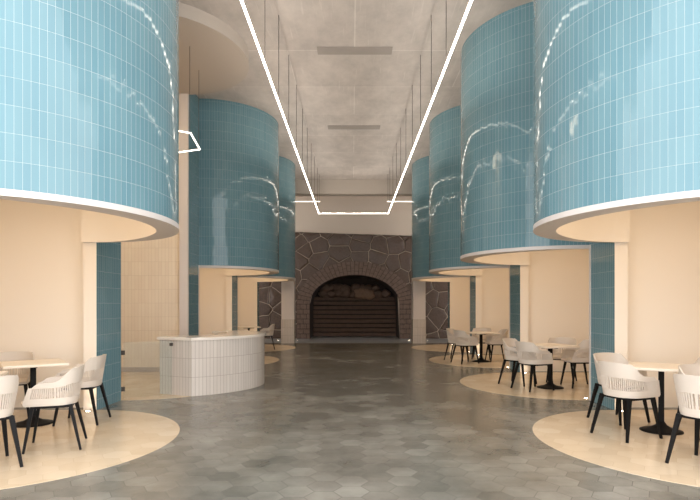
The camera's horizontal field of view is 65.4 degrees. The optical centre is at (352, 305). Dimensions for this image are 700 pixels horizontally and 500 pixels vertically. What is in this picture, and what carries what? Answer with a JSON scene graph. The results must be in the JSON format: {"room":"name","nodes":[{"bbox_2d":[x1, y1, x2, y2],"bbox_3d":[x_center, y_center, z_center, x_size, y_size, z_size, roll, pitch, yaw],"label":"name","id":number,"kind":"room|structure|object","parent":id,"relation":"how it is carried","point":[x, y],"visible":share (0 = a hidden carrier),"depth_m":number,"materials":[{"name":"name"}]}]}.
{"room":"restaurant dining hall","nodes":[
{"label":"restaurant dining hall","id":0,"kind":"room"},
{"bbox_2d":[0,199,82,407],"bbox_3d":[-4.635,-0.200,5.810,1.840,3.300,4.040,0,0,0],"label":"wall","id":1,"kind":"structure","parent":0,"point":[41,246],"depth_m":7.73,"materials":[{"name":"beige paint"}]},
{"bbox_2d":[83,242,120,409],"bbox_3d":[-3.625,-1.660,7.930,0.180,6.220,0.800,0,0,0],"label":"wall","id":2,"kind":"structure","parent":0,"point":[101,261],"depth_m":7.74,"materials":[{"name":"blue tile"}]},
{"bbox_2d":[121,341,172,397],"bbox_3d":[-3.215,1.000,8.553,0.763,0.860,0.032,0,0,-27],"label":"gate","id":3,"kind":"object","parent":2,"relation":"attached to","point":[170,344],"visible":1,"depth_m":8.38,"materials":[{"name":"grey metal"}]},
{"bbox_2d":[121,233,178,366],"bbox_3d":[-5.135,-1.660,11.890,2.840,6.220,0.001,0,0,0],"label":"wall","id":4,"kind":"structure","parent":0,"point":[149,269],"depth_m":11.89,"materials":[{"name":"beige tile"}]},
{"bbox_2d":[121,367,159,371],"bbox_3d":[-5.135,1.400,11.883,2.840,0.100,0.015,0,0,0],"label":"baseboard","id":5,"kind":"structure","parent":4,"relation":"attached to","point":[123,369],"depth_m":11.87,"materials":[{"name":"beige paint"}]},
{"bbox_2d":[189,94,198,334],"bbox_3d":[-3.625,-1.660,12.170,0.180,6.220,0.800,0,0,0],"label":"wall","id":6,"kind":"structure","parent":0,"point":[194,100],"depth_m":12.13,"materials":[{"name":"blue tile"}]},
{"bbox_2d":[179,94,188,335],"bbox_3d":[-3.623,-1.550,11.740,0.184,6.000,0.060,0,0,0],"label":"trim","id":7,"kind":"structure","parent":6,"relation":"attached to","point":[183,98],"depth_m":11.71,"materials":[{"name":"grey paint"}]},
{"bbox_2d":[199,268,251,334],"bbox_3d":[-4.635,-0.200,16.410,1.840,3.300,8.280,0,0,0],"label":"wall","id":8,"kind":"structure","parent":0,"point":[212,281],"depth_m":16.21,"materials":[{"name":"beige paint"}]},
{"bbox_2d":[226,276,236,330],"bbox_3d":[-3.625,-1.660,16.410,0.180,6.220,0.800,0,0,0],"label":"wall","id":9,"kind":"structure","parent":0,"point":[231,281],"depth_m":16.01,"materials":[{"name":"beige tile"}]},
{"bbox_2d":[252,282,258,330],"bbox_3d":[-3.625,-1.660,20.475,0.180,6.220,0.450,0,0,0],"label":"wall","id":10,"kind":"structure","parent":0,"point":[255,285],"depth_m":20.25,"materials":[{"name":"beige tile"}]},
{"bbox_2d":[0,336,699,499],"bbox_3d":[0.045,1.548,10.450,15.000,0.203,30.900,0,0,0],"label":"floor","id":11,"kind":"structure","parent":0,"point":[327,421],"depth_m":5.84,"materials":[{"name":"grey tile"}]},
{"bbox_2d":[0,371,7,375],"bbox_3d":[-3.860,1.071,5.360,0.680,0.752,0.680,0,0,-20],"label":"cafe table","id":12,"kind":"object","parent":11,"relation":"on","point":[2,373],"visible":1,"depth_m":5.64,"materials":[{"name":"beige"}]},
{"bbox_2d":[0,375,23,467],"bbox_3d":[-3.323,1.034,4.903,0.522,0.834,0.568,0,0,-44],"label":"armchair","id":13,"kind":"object","parent":11,"relation":"on","point":[9,384],"visible":1,"depth_m":4.88,"materials":[{"name":"beige plastic"}]},
{"bbox_2d":[0,351,34,415],"bbox_3d":[-4.418,1.034,7.046,0.522,0.834,0.568,0,0,-24],"label":"armchair","id":14,"kind":"object","parent":11,"relation":"on","point":[24,378],"visible":0.42,"depth_m":7.27,"materials":[{"name":"beige plastic"}]},
{"bbox_2d":[0,358,68,427],"bbox_3d":[-3.900,1.071,6.660,0.680,0.752,0.680,0,0,-37],"label":"cafe table","id":15,"kind":"object","parent":11,"relation":"on","point":[32,364],"visible":0.69,"depth_m":6.59,"materials":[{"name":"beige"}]},
{"bbox_2d":[21,363,86,453],"bbox_3d":[-3.064,1.034,5.599,0.568,0.834,0.522,0,0,-20],"label":"armchair","id":16,"kind":"object","parent":11,"relation":"on","point":[37,397],"visible":1,"depth_m":5.44,"materials":[{"name":"beige plastic"}]},
{"bbox_2d":[52,354,110,425],"bbox_3d":[-3.374,1.034,6.779,0.568,0.834,0.522,0,0,-7],"label":"armchair","id":17,"kind":"object","parent":11,"relation":"on","point":[96,364],"visible":0.6,"depth_m":6.62,"materials":[{"name":"beige plastic"}]},
{"bbox_2d":[0,0,178,242],"bbox_3d":[-3.746,-1.660,5.810,3.618,6.220,3.840,0,0,0],"label":"drum","id":18,"kind":"object","parent":11,"relation":"on","point":[89,89],"visible":1,"depth_m":4.79,"materials":[{"name":"blue tile"}]},
{"bbox_2d":[157,330,265,396],"bbox_3d":[-2.280,0.983,9.944,1.338,0.935,2.706,0,0,13],"label":"reception desk","id":19,"kind":"object","parent":11,"relation":"on","point":[221,362],"depth_m":8.90,"materials":[{"name":"white tile"}]},
{"bbox_2d":[157,330,265,340],"bbox_3d":[-2.280,0.537,9.944,1.339,0.045,2.705,0,0,13],"label":"countertop","id":20,"kind":"structure","parent":19,"relation":"on","point":[232,334],"depth_m":9.29,"materials":[{"name":"white stone"}]},
{"bbox_2d":[198,98,278,334],"bbox_3d":[-3.746,-1.660,14.290,3.618,6.220,3.840,0,0,0],"label":"drum","id":21,"kind":"object","parent":11,"relation":"on","point":[239,142],"visible":0.88,"depth_m":12.84,"materials":[{"name":"blue tile"}]},
{"bbox_2d":[238,326,260,329],"bbox_3d":[-3.380,1.071,17.800,0.680,0.752,0.680,0,0,-20],"label":"cafe table","id":22,"kind":"object","parent":11,"relation":"on","point":[248,327],"visible":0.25,"depth_m":17.70,"materials":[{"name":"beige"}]},
{"bbox_2d":[237,156,295,329],"bbox_3d":[-3.746,-1.660,18.530,3.618,6.220,3.840,0,0,0],"label":"drum","id":23,"kind":"object","parent":11,"relation":"on","point":[287,168],"visible":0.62,"depth_m":17.75,"materials":[{"name":"blue tile"}]},
{"bbox_2d":[260,324,274,349],"bbox_3d":[-2.844,1.034,17.999,0.568,0.834,0.522,0,0,-9],"label":"armchair","id":24,"kind":"object","parent":11,"relation":"on","point":[270,330],"visible":0.8,"depth_m":17.81,"materials":[{"name":"beige plastic"}]},
{"bbox_2d":[281,281,295,342],"bbox_3d":[-2.455,-1.395,20.950,0.500,5.690,0.500,0,0,0],"label":"pillar","id":25,"kind":"structure","parent":11,"relation":"on","point":[288,321],"depth_m":20.71,"materials":[{"name":"grey paint"}]},
{"bbox_2d":[297,261,411,338],"bbox_3d":[0.105,-0.226,24.645,5.017,3.352,2.244,0,0,0],"label":"fireplace","id":26,"kind":"object","parent":11,"relation":"on","point":[353,298],"visible":0.98,"depth_m":25.24,"materials":[{"name":"brown brick"}]},
{"bbox_2d":[411,281,425,342],"bbox_3d":[2.545,-1.395,20.950,0.500,5.690,0.500,0,0,0],"label":"pillar","id":27,"kind":"structure","parent":11,"relation":"on","point":[418,321],"depth_m":20.71,"materials":[{"name":"grey paint"}]},
{"bbox_2d":[412,156,469,281],"bbox_3d":[3.836,-1.660,18.530,3.618,6.220,3.840,0,0,0],"label":"drum","id":28,"kind":"object","parent":11,"relation":"on","point":[420,168],"visible":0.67,"depth_m":17.72,"materials":[{"name":"blue tile"}]},
{"bbox_2d":[444,328,466,359],"bbox_3d":[2.784,1.034,14.448,0.568,0.834,0.522,0,0,30],"label":"armchair","id":29,"kind":"object","parent":11,"relation":"on","point":[450,332],"visible":0.52,"depth_m":14.36,"materials":[{"name":"beige plastic"}]},
{"bbox_2d":[451,330,478,363],"bbox_3d":[2.844,1.034,13.681,0.568,0.834,0.522,0,0,-21],"label":"armchair","id":30,"kind":"object","parent":11,"relation":"on","point":[458,334],"visible":1,"depth_m":13.50,"materials":[{"name":"beige plastic"}]},
{"bbox_2d":[429,105,509,367],"bbox_3d":[3.836,-1.660,14.290,3.618,6.220,3.840,0,0,0],"label":"drum","id":31,"kind":"object","parent":11,"relation":"on","point":[444,129],"visible":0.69,"depth_m":13.36,"materials":[{"name":"blue tile"}]},
{"bbox_2d":[472,328,491,359],"bbox_3d":[3.499,1.034,14.746,0.522,0.834,0.568,0,0,18],"label":"armchair","id":32,"kind":"object","parent":11,"relation":"on","point":[474,329],"visible":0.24,"depth_m":14.94,"materials":[{"name":"beige plastic"}]},
{"bbox_2d":[466,331,499,361],"bbox_3d":[3.320,1.071,14.050,0.680,0.752,0.680,0,0,-20],"label":"cafe table","id":33,"kind":"object","parent":11,"relation":"on","point":[481,334],"visible":0.94,"depth_m":13.98,"materials":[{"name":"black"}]},
{"bbox_2d":[485,329,507,361],"bbox_3d":[3.736,1.034,14.100,0.568,0.834,0.522,0,0,-3],"label":"armchair","id":34,"kind":"object","parent":11,"relation":"on","point":[503,332],"visible":0.78,"depth_m":14.01,"materials":[{"name":"beige plastic"}]},
{"bbox_2d":[498,338,536,386],"bbox_3d":[3.063,1.034,10.027,0.522,0.834,0.568,0,0,-45],"label":"armchair","id":35,"kind":"object","parent":11,"relation":"on","point":[508,343],"visible":0.62,"depth_m":9.99,"materials":[{"name":"beige plastic"}]},
{"bbox_2d":[460,2,590,400],"bbox_3d":[3.836,-1.660,10.050,3.618,6.220,3.840,0,0,0],"label":"drum","id":36,"kind":"object","parent":11,"relation":"on","point":[496,60],"visible":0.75,"depth_m":8.93,"materials":[{"name":"blue tile"}]},
{"bbox_2d":[510,341,554,391],"bbox_3d":[3.124,1.034,9.402,0.568,0.834,0.522,0,0,-21],"label":"armchair","id":37,"kind":"object","parent":11,"relation":"on","point":[523,348],"visible":1,"depth_m":9.23,"materials":[{"name":"beige plastic"}]},
{"bbox_2d":[535,343,579,389],"bbox_3d":[3.480,1.071,9.580,0.680,0.752,0.680,0,0,-20],"label":"cafe table","id":38,"kind":"object","parent":11,"relation":"on","point":[550,346],"visible":0.83,"depth_m":9.46,"materials":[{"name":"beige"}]},
{"bbox_2d":[546,337,576,382],"bbox_3d":[3.948,1.034,10.296,0.522,0.834,0.568,0,0,27],"label":"armchair","id":39,"kind":"object","parent":11,"relation":"on","point":[558,340],"visible":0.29,"depth_m":10.49,"materials":[{"name":"beige plastic"}]},
{"bbox_2d":[560,340,588,388],"bbox_3d":[4.046,1.034,9.720,0.568,0.834,0.522,0,0,-3],"label":"armchair","id":40,"kind":"object","parent":11,"relation":"on","point":[582,357],"visible":0.59,"depth_m":9.88,"materials":[{"name":"beige plastic"}]},
{"bbox_2d":[533,0,699,242],"bbox_3d":[3.836,-1.660,5.810,3.618,6.220,3.840,0,0,0],"label":"drum","id":41,"kind":"object","parent":11,"relation":"on","point":[616,83],"visible":1,"depth_m":4.89,"materials":[{"name":"blue tile"}]},
{"bbox_2d":[587,352,649,425],"bbox_3d":[3.361,1.034,6.856,0.522,0.834,0.568,0,0,-21],"label":"armchair","id":42,"kind":"object","parent":11,"relation":"on","point":[604,356],"visible":0.3,"depth_m":6.96,"materials":[{"name":"beige plastic"}]},
{"bbox_2d":[590,361,662,442],"bbox_3d":[3.054,1.034,6.051,0.568,0.834,0.522,0,0,-21],"label":"armchair","id":43,"kind":"object","parent":11,"relation":"on","point":[610,372],"visible":1,"depth_m":5.88,"materials":[{"name":"beige plastic"}]},
{"bbox_2d":[628,362,683,435],"bbox_3d":[3.560,1.071,6.280,0.680,0.752,0.680,0,0,28],"label":"cafe table","id":44,"kind":"object","parent":11,"relation":"on","point":[661,368],"visible":0.73,"depth_m":6.24,"materials":[{"name":"beige laminate"}]},
{"bbox_2d":[665,374,699,463],"bbox_3d":[3.244,1.034,4.932,0.568,0.834,0.522,0,0,-32],"label":"armchair","id":45,"kind":"object","parent":11,"relation":"on","point":[687,387],"visible":1,"depth_m":4.92,"materials":[{"name":"beige plastic"}]},
{"bbox_2d":[677,357,699,412],"bbox_3d":[4.276,1.034,6.548,0.568,0.834,0.522,0,0,-21],"label":"armchair","id":46,"kind":"object","parent":11,"relation":"on","point":[697,361],"visible":0.03,"depth_m":6.82,"materials":[{"name":"beige plastic"}]},
{"bbox_2d":[678,364,699,440],"bbox_3d":[3.622,1.034,5.476,0.522,0.834,0.568,0,0,-25],"label":"armchair","id":47,"kind":"object","parent":11,"relation":"on","point":[687,369],"visible":0.19,"depth_m":5.73,"materials":[{"name":"beige plastic"}]},
{"bbox_2d":[259,232,447,338],"bbox_3d":[0.045,-0.951,23.769,15.000,4.802,0.381,0,0,0],"label":"wall","id":48,"kind":"structure","parent":0,"point":[315,252],"depth_m":23.63,"materials":[{"name":"stone"}]},
{"bbox_2d":[296,196,411,235],"bbox_3d":[0.045,-3.760,23.880,15.000,2.020,0.200,0,0,0],"label":"wall","id":49,"kind":"structure","parent":0,"point":[398,221],"depth_m":23.78,"materials":[{"name":"beige paint"}]},
{"bbox_2d":[179,0,532,179],"bbox_3d":[0.045,-4.920,14.050,15.000,0.300,23.700,0,0,0],"label":"ceiling","id":50,"kind":"structure","parent":0,"point":[331,89],"depth_m":11.17,"materials":[{"name":"concrete"}]},
{"bbox_2d":[179,2,248,94],"bbox_3d":[-4.237,-4.660,10.050,4.595,0.220,3.440,0,0,0],"label":"ceiling disc","id":51,"kind":"object","parent":50,"relation":"attached to","point":[219,56],"visible":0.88,"depth_m":9.89,"materials":[{"name":"beige paint"}]},
{"bbox_2d":[179,46,199,152],"bbox_3d":[-3.755,-3.780,9.960,1.754,1.539,2.019,0,0,-7],"label":"pendant light","id":52,"kind":"object","parent":51,"relation":"hanging from","point":[189,132],"visible":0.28,"depth_m":9.57,"materials":[{"name":"beige"}]},
{"bbox_2d":[296,180,411,195],"bbox_3d":[0.045,-4.505,20.950,15.000,0.530,0.500,0,0,0],"label":"ceiling beam","id":53,"kind":"structure","parent":50,"relation":"attached to","point":[325,187],"depth_m":20.70,"materials":[{"name":"beige paint"}]},
{"bbox_2d":[328,125,379,128],"bbox_3d":[0.045,-4.764,14.600,1.400,0.012,0.300,0,0,0],"label":"air vent","id":54,"kind":"object","parent":50,"relation":"attached to","point":[329,126],"visible":1,"depth_m":14.54,"materials":[{"name":"grey metal"}]},
{"bbox_2d":[317,47,392,54],"bbox_3d":[0.045,-4.764,10.200,1.400,0.012,0.300,0,0,0],"label":"ceiling hatch","id":55,"kind":"object","parent":50,"relation":"attached to","point":[321,50],"visible":1,"depth_m":10.18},
{"bbox_2d":[240,0,472,213],"bbox_3d":[0.045,-4.045,12.155,2.550,1.450,15.311,0,0,0],"label":"linear pendant light","id":56,"kind":"object","parent":50,"relation":"hanging from","point":[241,1],"visible":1,"depth_m":9.68,"materials":[{"name":"beige"}]},
{"bbox_2d":[448,282,454,329],"bbox_3d":[3.715,-1.660,20.475,0.180,6.220,0.450,0,0,0],"label":"wall","id":57,"kind":"structure","parent":0,"point":[451,285],"depth_m":20.25,"materials":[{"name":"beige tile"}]},
{"bbox_2d":[470,276,481,354],"bbox_3d":[3.715,-1.660,16.410,0.180,6.220,0.800,0,0,0],"label":"wall","id":58,"kind":"structure","parent":0,"point":[475,281],"depth_m":16.02,"materials":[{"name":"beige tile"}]},
{"bbox_2d":[510,265,527,371],"bbox_3d":[3.715,-1.660,12.170,0.180,6.220,0.800,0,0,0],"label":"wall","id":59,"kind":"structure","parent":0,"point":[518,274],"depth_m":11.82,"materials":[{"name":"blue tile"}]},
{"bbox_2d":[455,201,699,407],"bbox_3d":[4.725,-0.200,12.170,1.840,3.300,16.760,0,0,0],"label":"wall","id":60,"kind":"structure","parent":0,"point":[664,244],"depth_m":7.73,"materials":[{"name":"beige paint"}]},
{"bbox_2d":[589,242,627,409],"bbox_3d":[3.715,-1.660,7.930,0.180,6.220,0.800,0,0,0],"label":"wall","id":61,"kind":"structure","parent":0,"point":[609,261],"depth_m":7.71,"materials":[{"name":"blue tile"}]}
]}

